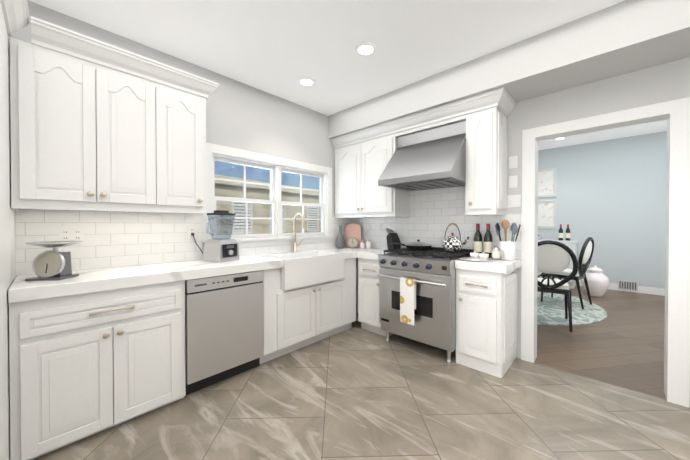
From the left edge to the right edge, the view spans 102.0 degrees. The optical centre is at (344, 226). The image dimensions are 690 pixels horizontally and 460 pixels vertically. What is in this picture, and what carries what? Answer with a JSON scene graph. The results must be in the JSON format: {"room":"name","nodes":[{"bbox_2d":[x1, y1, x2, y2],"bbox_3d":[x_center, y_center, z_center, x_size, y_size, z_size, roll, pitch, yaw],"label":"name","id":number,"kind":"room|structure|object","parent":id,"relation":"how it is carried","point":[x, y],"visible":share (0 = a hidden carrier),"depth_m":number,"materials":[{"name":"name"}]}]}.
{"room":"kitchen","nodes":[
{"label":"kitchen","id":0,"kind":"room"},
{"bbox_2d":[8,0,334,242],"bbox_3d":[-1.258,-0.116,2.632,0.120,2.635,4.040,0,1,43],"label":"wall","id":1,"kind":"structure","parent":0,"point":[242,116],"depth_m":2.81,"materials":[{"name":"white paint"}]},
{"bbox_2d":[9,16,218,214],"bbox_3d":[-1.513,-0.619,1.974,0.404,1.031,1.076,0,1,43],"label":"upper cabinet","id":2,"kind":"object","parent":1,"relation":"attached to","point":[86,135],"visible":1,"depth_m":1.75,"materials":[{"name":"white wood"}]},
{"bbox_2d":[15,209,350,276],"bbox_3d":[-0.971,0.117,2.845,0.007,0.485,3.085,0,1,43],"label":"backsplash","id":3,"kind":"structure","parent":1,"relation":"attached to","point":[116,238],"depth_m":2.10,"materials":[{"name":"white tile"}]},
{"bbox_2d":[59,226,83,244],"bbox_3d":[-1.856,0.058,1.898,0.007,0.125,0.121,0,1,43],"label":"electrical outlet","id":4,"kind":"object","parent":3,"relation":"attached to","point":[71,233],"visible":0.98,"depth_m":1.90,"materials":[{"name":"white plastic"}]},
{"bbox_2d":[187,226,196,239],"bbox_3d":[-1.338,0.051,2.447,0.007,0.125,0.075,0,1,43],"label":"outlet","id":5,"kind":"object","parent":3,"relation":"attached to","point":[191,229],"visible":0.92,"depth_m":2.44,"materials":[{"name":"white plastic"}]},
{"bbox_2d":[201,142,333,248],"bbox_3d":[-0.753,-0.288,3.121,0.140,0.960,1.636,0,1,43],"label":"window","id":6,"kind":"structure","parent":1,"relation":"in","point":[275,166],"depth_m":3.05,"materials":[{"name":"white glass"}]},
{"bbox_2d":[29,0,624,115],"bbox_3d":[0.203,-1.471,1.239,4.140,0.100,4.040,0,1,43],"label":"ceiling","id":7,"kind":"structure","parent":0,"point":[279,48],"depth_m":2.06,"materials":[{"name":"white paint"}]},
{"bbox_2d":[298,77,315,86],"bbox_3d":[-0.378,-1.432,2.765,0.176,0.006,0.176,0,1,43],"label":"recessed light","id":8,"kind":"object","parent":7,"relation":"in","point":[306,81],"visible":1,"depth_m":2.75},
{"bbox_2d":[355,42,376,55],"bbox_3d":[0.167,-1.427,2.250,0.176,0.006,0.176,0,1,43],"label":"recessed light","id":9,"kind":"object","parent":7,"relation":"in","point":[365,49],"visible":1,"depth_m":2.24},
{"bbox_2d":[32,286,689,459],"bbox_3d":[1.861,1.251,2.655,4.840,0.100,8.340,0,1,43],"label":"floor","id":10,"kind":"structure","parent":0,"point":[356,391],"depth_m":1.87,"materials":[{"name":"tile"}]},
{"bbox_2d":[0,0,29,459],"bbox_3d":[-1.564,0.047,0.851,1.868,2.342,0.780,0,1,43],"label":"wall","id":11,"kind":"structure","parent":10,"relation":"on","point":[14,15],"depth_m":1.34,"materials":[{"name":"white paint"}]},
{"bbox_2d":[9,280,185,459],"bbox_3d":[-1.547,0.789,1.819,0.570,0.840,0.786,0,1,43],"label":"base cabinet","id":12,"kind":"object","parent":10,"relation":"on","point":[83,366],"visible":0.98,"depth_m":1.58,"materials":[{"name":"white wood"}]},
{"bbox_2d":[185,270,263,394],"bbox_3d":[-1.078,0.785,2.332,0.526,0.838,0.596,0,1,43],"label":"dishwasher","id":13,"kind":"object","parent":10,"relation":"on","point":[224,327],"visible":0.85,"depth_m":2.12,"materials":[{"name":"silver metal"}]},
{"bbox_2d":[260,251,355,363],"bbox_3d":[-0.450,0.742,2.985,0.564,0.912,1.208,0,1,43],"label":"base cabinet","id":14,"kind":"object","parent":10,"relation":"on","point":[309,297],"visible":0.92,"depth_m":2.72,"materials":[{"name":"white wood"}]},
{"bbox_2d":[8,247,377,302],"bbox_3d":[-0.770,0.326,2.659,0.542,0.069,3.080,0,1,43],"label":"countertop","id":15,"kind":"structure","parent":14,"relation":"on","point":[21,289],"depth_m":1.83,"materials":[{"name":"stone"}]},
{"bbox_2d":[25,241,82,280],"bbox_3d":[-1.706,0.193,1.649,0.240,0.212,0.240,0,1,43],"label":"kitchen scale","id":16,"kind":"object","parent":15,"relation":"on","point":[55,264],"visible":1,"depth_m":1.60,"materials":[{"name":"silver metal"}]},
{"bbox_2d":[203,210,239,261],"bbox_3d":[-1.083,0.075,2.441,0.262,0.435,0.272,0,1,43],"label":"blender","id":17,"kind":"object","parent":15,"relation":"on","point":[220,250],"visible":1,"depth_m":2.38,"materials":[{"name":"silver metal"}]},
{"bbox_2d":[293,213,304,251],"bbox_3d":[-0.499,0.062,3.135,0.194,0.447,0.106,0,1,43],"label":"faucet","id":18,"kind":"object","parent":15,"relation":"on","point":[295,245],"visible":1,"depth_m":3.15,"materials":[{"name":"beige metal"}]},
{"bbox_2d":[336,225,344,247],"bbox_3d":[-0.061,0.131,3.704,0.124,0.300,0.122,0,1,43],"label":"vase","id":19,"kind":"object","parent":15,"relation":"on","point":[340,241],"visible":0.98,"depth_m":3.67,"materials":[{"name":"grey ceramic"}]},
{"bbox_2d":[345,223,360,247],"bbox_3d":[0.109,0.115,3.804,0.220,0.330,0.041,0,1,13],"label":"cutting board","id":20,"kind":"object","parent":15,"relation":"on","point":[352,229],"visible":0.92,"depth_m":3.80,"materials":[{"name":"pink wood"}]},
{"bbox_2d":[347,237,358,247],"bbox_3d":[0.104,0.209,3.697,0.144,0.144,0.044,0,1,18],"label":"desk clock","id":21,"kind":"object","parent":15,"relation":"on","point":[352,242],"visible":1,"depth_m":3.68,"materials":[{"name":"beige metal"}]},
{"bbox_2d":[360,240,364,248],"bbox_3d":[0.233,0.226,3.675,0.070,0.111,0.070,0,1,43],"label":"jar","id":22,"kind":"object","parent":15,"relation":"on","point":[362,244],"visible":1,"depth_m":3.65,"materials":[{"name":"white ceramic"}]},
{"bbox_2d":[366,239,370,248],"bbox_3d":[0.305,0.216,3.620,0.070,0.131,0.070,0,1,43],"label":"jar","id":23,"kind":"object","parent":15,"relation":"on","point":[368,243],"visible":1,"depth_m":3.59,"materials":[{"name":"white ceramic"}]},
{"bbox_2d":[358,258,393,335],"bbox_3d":[0.431,0.776,3.274,0.373,0.840,0.540,0,1,43],"label":"base cabinet","id":24,"kind":"object","parent":10,"relation":"on","point":[368,296],"visible":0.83,"depth_m":3.12,"materials":[{"name":"white wood"}]},
{"bbox_2d":[357,249,388,259],"bbox_3d":[0.443,0.320,3.279,0.368,0.069,0.511,0,1,43],"label":"countertop","id":25,"kind":"structure","parent":24,"relation":"on","point":[372,254],"depth_m":3.14,"materials":[{"name":"stone"}]},
{"bbox_2d":[386,228,400,249],"bbox_3d":[0.573,0.147,3.354,0.100,0.273,0.192,0,1,-22],"label":"knife block","id":26,"kind":"object","parent":25,"relation":"on","point":[392,236],"visible":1,"depth_m":3.31,"materials":[{"name":"black wood"}]},
{"bbox_2d":[377,247,473,362],"bbox_3d":[0.805,0.712,2.841,0.758,0.975,0.642,0,1,43],"label":"range","id":27,"kind":"object","parent":10,"relation":"on","point":[432,271],"visible":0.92,"depth_m":2.58,"materials":[{"name":"silver metal"}]},
{"bbox_2d":[400,277,415,324],"bbox_3d":[0.590,0.691,2.619,0.150,0.422,0.035,0,1,43],"label":"hanging towel","id":28,"kind":"object","parent":27,"relation":"hanging from","point":[407,296],"visible":0.88,"depth_m":2.60,"materials":[{"name":"white fabric"}]},
{"bbox_2d":[391,240,431,249],"bbox_3d":[0.745,0.189,3.081,0.430,0.108,0.289,0,1,43],"label":"frying pan","id":29,"kind":"object","parent":27,"relation":"on","point":[418,245],"visible":1,"depth_m":2.94,"materials":[{"name":"black metal"}]},
{"bbox_2d":[442,223,468,251],"bbox_3d":[1.074,0.102,2.748,0.228,0.289,0.195,0,1,43],"label":"kettle","id":30,"kind":"object","parent":27,"relation":"on","point":[452,243],"visible":1,"depth_m":2.71,"materials":[{"name":"multicoloured metal"}]},
{"bbox_2d":[456,269,516,377],"bbox_3d":[1.260,0.783,2.491,0.379,0.840,0.540,0,1,43],"label":"base cabinet","id":31,"kind":"object","parent":10,"relation":"on","point":[486,322],"visible":0.98,"depth_m":2.32,"materials":[{"name":"white wood"}]},
{"bbox_2d":[455,257,520,273],"bbox_3d":[1.278,0.327,2.490,0.402,0.069,0.511,0,1,43],"label":"countertop","id":32,"kind":"structure","parent":31,"relation":"on","point":[499,266],"depth_m":2.32,"materials":[{"name":"stone"}]},
{"bbox_2d":[459,257,487,260],"bbox_3d":[1.124,0.285,2.448,0.230,0.015,0.230,0,1,43],"label":"plate","id":33,"kind":"object","parent":32,"relation":"on","point":[473,259],"visible":1,"depth_m":2.46,"materials":[{"name":"white ceramic"}]},
{"bbox_2d":[470,251,478,256],"bbox_3d":[1.214,0.259,2.617,0.086,0.063,0.085,0,1,43],"label":"sugar bowl","id":34,"kind":"object","parent":32,"relation":"on","point":[474,254],"visible":0.77,"depth_m":2.58,"materials":[{"name":"white ceramic"}]},
{"bbox_2d":[474,224,481,252],"bbox_3d":[1.293,0.129,2.721,0.076,0.322,0.076,0,1,43],"label":"wine bottle","id":35,"kind":"object","parent":32,"relation":"on","point":[477,242],"visible":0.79,"depth_m":2.69,"materials":[{"name":"black glass"}]},
{"bbox_2d":[479,252,488,258],"bbox_3d":[1.263,0.260,2.544,0.086,0.063,0.085,0,1,43],"label":"sugar bowl","id":36,"kind":"object","parent":32,"relation":"on","point":[484,255],"visible":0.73,"depth_m":2.51,"materials":[{"name":"white ceramic"}]},
{"bbox_2d":[484,224,492,257],"bbox_3d":[1.365,0.129,2.666,0.076,0.322,0.076,0,1,43],"label":"wine bottle","id":37,"kind":"object","parent":32,"relation":"on","point":[488,242],"visible":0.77,"depth_m":2.64,"materials":[{"name":"black glass"}]},
{"bbox_2d":[492,246,503,259],"bbox_3d":[1.353,0.229,2.472,0.099,0.125,0.068,0,1,43],"label":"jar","id":38,"kind":"object","parent":32,"relation":"on","point":[496,252],"visible":0.98,"depth_m":2.46,"materials":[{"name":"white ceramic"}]},
{"bbox_2d":[495,220,520,259],"bbox_3d":[1.458,0.114,2.508,0.205,0.355,0.188,0,1,43],"label":"utensil crock","id":39,"kind":"object","parent":32,"relation":"on","point":[508,248],"visible":0.96,"depth_m":2.46,"materials":[{"name":"white ceramic"}]},
{"bbox_2d":[538,239,577,288],"bbox_3d":[3.974,0.719,5.891,1.420,0.905,0.455,0,1,43],"label":"sideboard","id":40,"kind":"object","parent":10,"relation":"on","point":[571,245],"visible":0.04,"depth_m":5.35,"materials":[{"name":"white wood"}]},
{"bbox_2d":[558,224,562,239],"bbox_3d":[4.317,0.108,5.593,0.076,0.322,0.076,0,1,43],"label":"wine bottle","id":41,"kind":"object","parent":40,"relation":"on","point":[560,235],"visible":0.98,"depth_m":5.57,"materials":[{"name":"black glass"}]},
{"bbox_2d":[565,224,569,240],"bbox_3d":[4.411,0.108,5.532,0.076,0.322,0.076,0,1,43],"label":"wine bottle","id":42,"kind":"object","parent":40,"relation":"on","point":[567,236],"visible":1,"depth_m":5.51,"materials":[{"name":"black glass"}]},
{"bbox_2d":[537,292,606,325],"bbox_3d":[2.655,1.177,4.587,2.400,0.012,2.400,0,1,43],"label":"dining rug","id":43,"kind":"object","parent":10,"relation":"on","point":[550,310],"visible":0.17,"depth_m":3.90,"materials":[{"name":"teal carpet"}]},
{"bbox_2d":[537,240,577,331],"bbox_3d":[2.484,0.663,3.440,0.538,1.028,0.564,0,1,31],"label":"chair","id":44,"kind":"object","parent":43,"relation":"on","point":[553,259],"visible":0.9,"depth_m":3.22,"materials":[{"name":"black paint"}]},
{"bbox_2d":[541,237,593,309],"bbox_3d":[3.406,0.656,4.273,0.538,1.028,0.564,0,1,-37],"label":"chair","id":45,"kind":"object","parent":43,"relation":"on","point":[586,252],"visible":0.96,"depth_m":4.09,"materials":[{"name":"black paint"}]},
{"bbox_2d":[581,265,609,296],"bbox_3d":[4.311,0.921,4.822,0.370,0.520,0.370,0,1,43],"label":"ginger jar","id":46,"kind":"object","parent":10,"relation":"on","point":[598,281],"visible":0.96,"depth_m":4.72,"materials":[{"name":"white ceramic"}]},
{"bbox_2d":[328,0,689,406],"bbox_3d":[1.438,-0.115,2.471,4.020,2.635,0.570,0,1,43],"label":"wall","id":47,"kind":"structure","parent":0,"point":[625,55],"depth_m":2.12,"materials":[{"name":"white paint"}]},
{"bbox_2d":[335,134,409,217],"bbox_3d":[0.302,-0.576,3.503,0.943,0.916,0.382,0,1,43],"label":"upper cabinet","id":48,"kind":"object","parent":47,"relation":"attached to","point":[359,170],"visible":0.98,"depth_m":3.33,"materials":[{"name":"white wood"}]},
{"bbox_2d":[378,120,465,190],"bbox_3d":[0.830,-0.698,2.821,0.754,0.580,0.641,0,1,43],"label":"range hood","id":49,"kind":"object","parent":47,"relation":"attached to","point":[434,158],"visible":0.96,"depth_m":2.67,"materials":[{"name":"silver metal"}]},
{"bbox_2d":[331,87,515,148],"bbox_3d":[0.690,-1.071,3.115,2.035,0.151,0.404,0,1,43],"label":"crown molding","id":50,"kind":"structure","parent":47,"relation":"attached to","point":[502,100],"depth_m":2.73,"materials":[{"name":"white wood"}]},
{"bbox_2d":[351,186,521,258],"bbox_3d":[0.847,-0.324,3.250,2.088,1.360,0.007,0,1,43],"label":"backsplash","id":51,"kind":"structure","parent":47,"relation":"attached to","point":[434,213],"depth_m":3.08,"materials":[{"name":"white tile"}]},
{"bbox_2d":[465,107,506,215],"bbox_3d":[1.295,-0.567,2.564,0.269,0.916,0.382,0,1,43],"label":"upper cabinet","id":52,"kind":"object","parent":47,"relation":"attached to","point":[486,161],"visible":1,"depth_m":2.45,"materials":[{"name":"white wood"}]},
{"bbox_2d":[509,156,517,168],"bbox_3d":[1.552,-0.598,2.580,0.070,0.110,0.009,0,1,43],"label":"light switch","id":53,"kind":"object","parent":47,"relation":"attached to","point":[513,161],"visible":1,"depth_m":2.58,"materials":[{"name":"white plastic"}]},
{"bbox_2d":[509,175,517,187],"bbox_3d":[1.552,-0.418,2.582,0.070,0.110,0.009,0,1,43],"label":"light switch","id":54,"kind":"object","parent":47,"relation":"attached to","point":[513,181],"visible":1,"depth_m":2.58,"materials":[{"name":"white plastic"}]},
{"bbox_2d":[507,194,520,207],"bbox_3d":[1.555,-0.238,2.580,0.115,0.115,0.009,0,1,43],"label":"light switch","id":55,"kind":"object","parent":47,"relation":"attached to","point":[513,200],"visible":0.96,"depth_m":2.58,"materials":[{"name":"white plastic"}]},
{"bbox_2d":[521,97,689,407],"bbox_3d":[2.003,0.168,2.252,0.971,2.073,0.160,0,1,43],"label":"door frame","id":56,"kind":"structure","parent":47,"relation":"attached to","point":[675,114],"depth_m":1.94,"materials":[{"name":"white wood"}]},
{"bbox_2d":[538,131,666,288],"bbox_3d":[1.779,-0.208,2.554,4.840,2.820,0.020,0,1,43],"label":"wall","id":57,"kind":"structure","parent":0,"point":[610,198],"depth_m":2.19,"materials":[{"name":"blue paint"}]},
{"bbox_2d":[538,200,556,228],"bbox_3d":[4.226,-0.269,5.960,0.450,0.600,0.025,0,1,43],"label":"picture frame","id":58,"kind":"object","parent":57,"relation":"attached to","point":[547,213],"visible":0.6,"depth_m":5.91,"materials":[{"name":"white paper"}]},
{"bbox_2d":[538,168,556,197],"bbox_3d":[4.226,-0.929,5.954,0.450,0.600,0.025,0,1,43],"label":"picture frame","id":59,"kind":"object","parent":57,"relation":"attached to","point":[547,182],"visible":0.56,"depth_m":5.91,"materials":[{"name":"white paper"}]},
{"bbox_2d":[579,280,664,295],"bbox_3d":[4.642,1.112,5.607,4.612,0.125,0.014,0,1,43],"label":"baseboard","id":60,"kind":"structure","parent":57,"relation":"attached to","point":[645,290],"depth_m":4.96,"materials":[{"name":"white wood"}]},
{"bbox_2d":[618,280,637,290],"bbox_3d":[5.157,1.064,5.100,0.250,0.170,0.014,0,1,43],"label":"air vent","id":61,"kind":"object","parent":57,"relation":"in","point":[627,285],"visible":1,"depth_m":5.09,"materials":[{"name":"silver metal"}]},
{"bbox_2d":[538,120,666,149],"bbox_3d":[3.248,-1.682,4.097,4.840,0.100,4.300,0,1,43],"label":"ceiling","id":62,"kind":"structure","parent":0,"point":[638,129],"depth_m":4.96,"materials":[{"name":"white paint"}]},
{"label":"outside","id":63,"kind":"structure","parent":0,"visible":0},
{"bbox_2d":[214,174,320,234],"bbox_3d":[-4.609,-0.776,8.406,11.870,4.550,24.000,0,1,43],"label":"house","id":64,"kind":"structure","parent":63,"point":[265,222],"depth_m":7.84,"materials":[{"name":"beige"}]}
]}

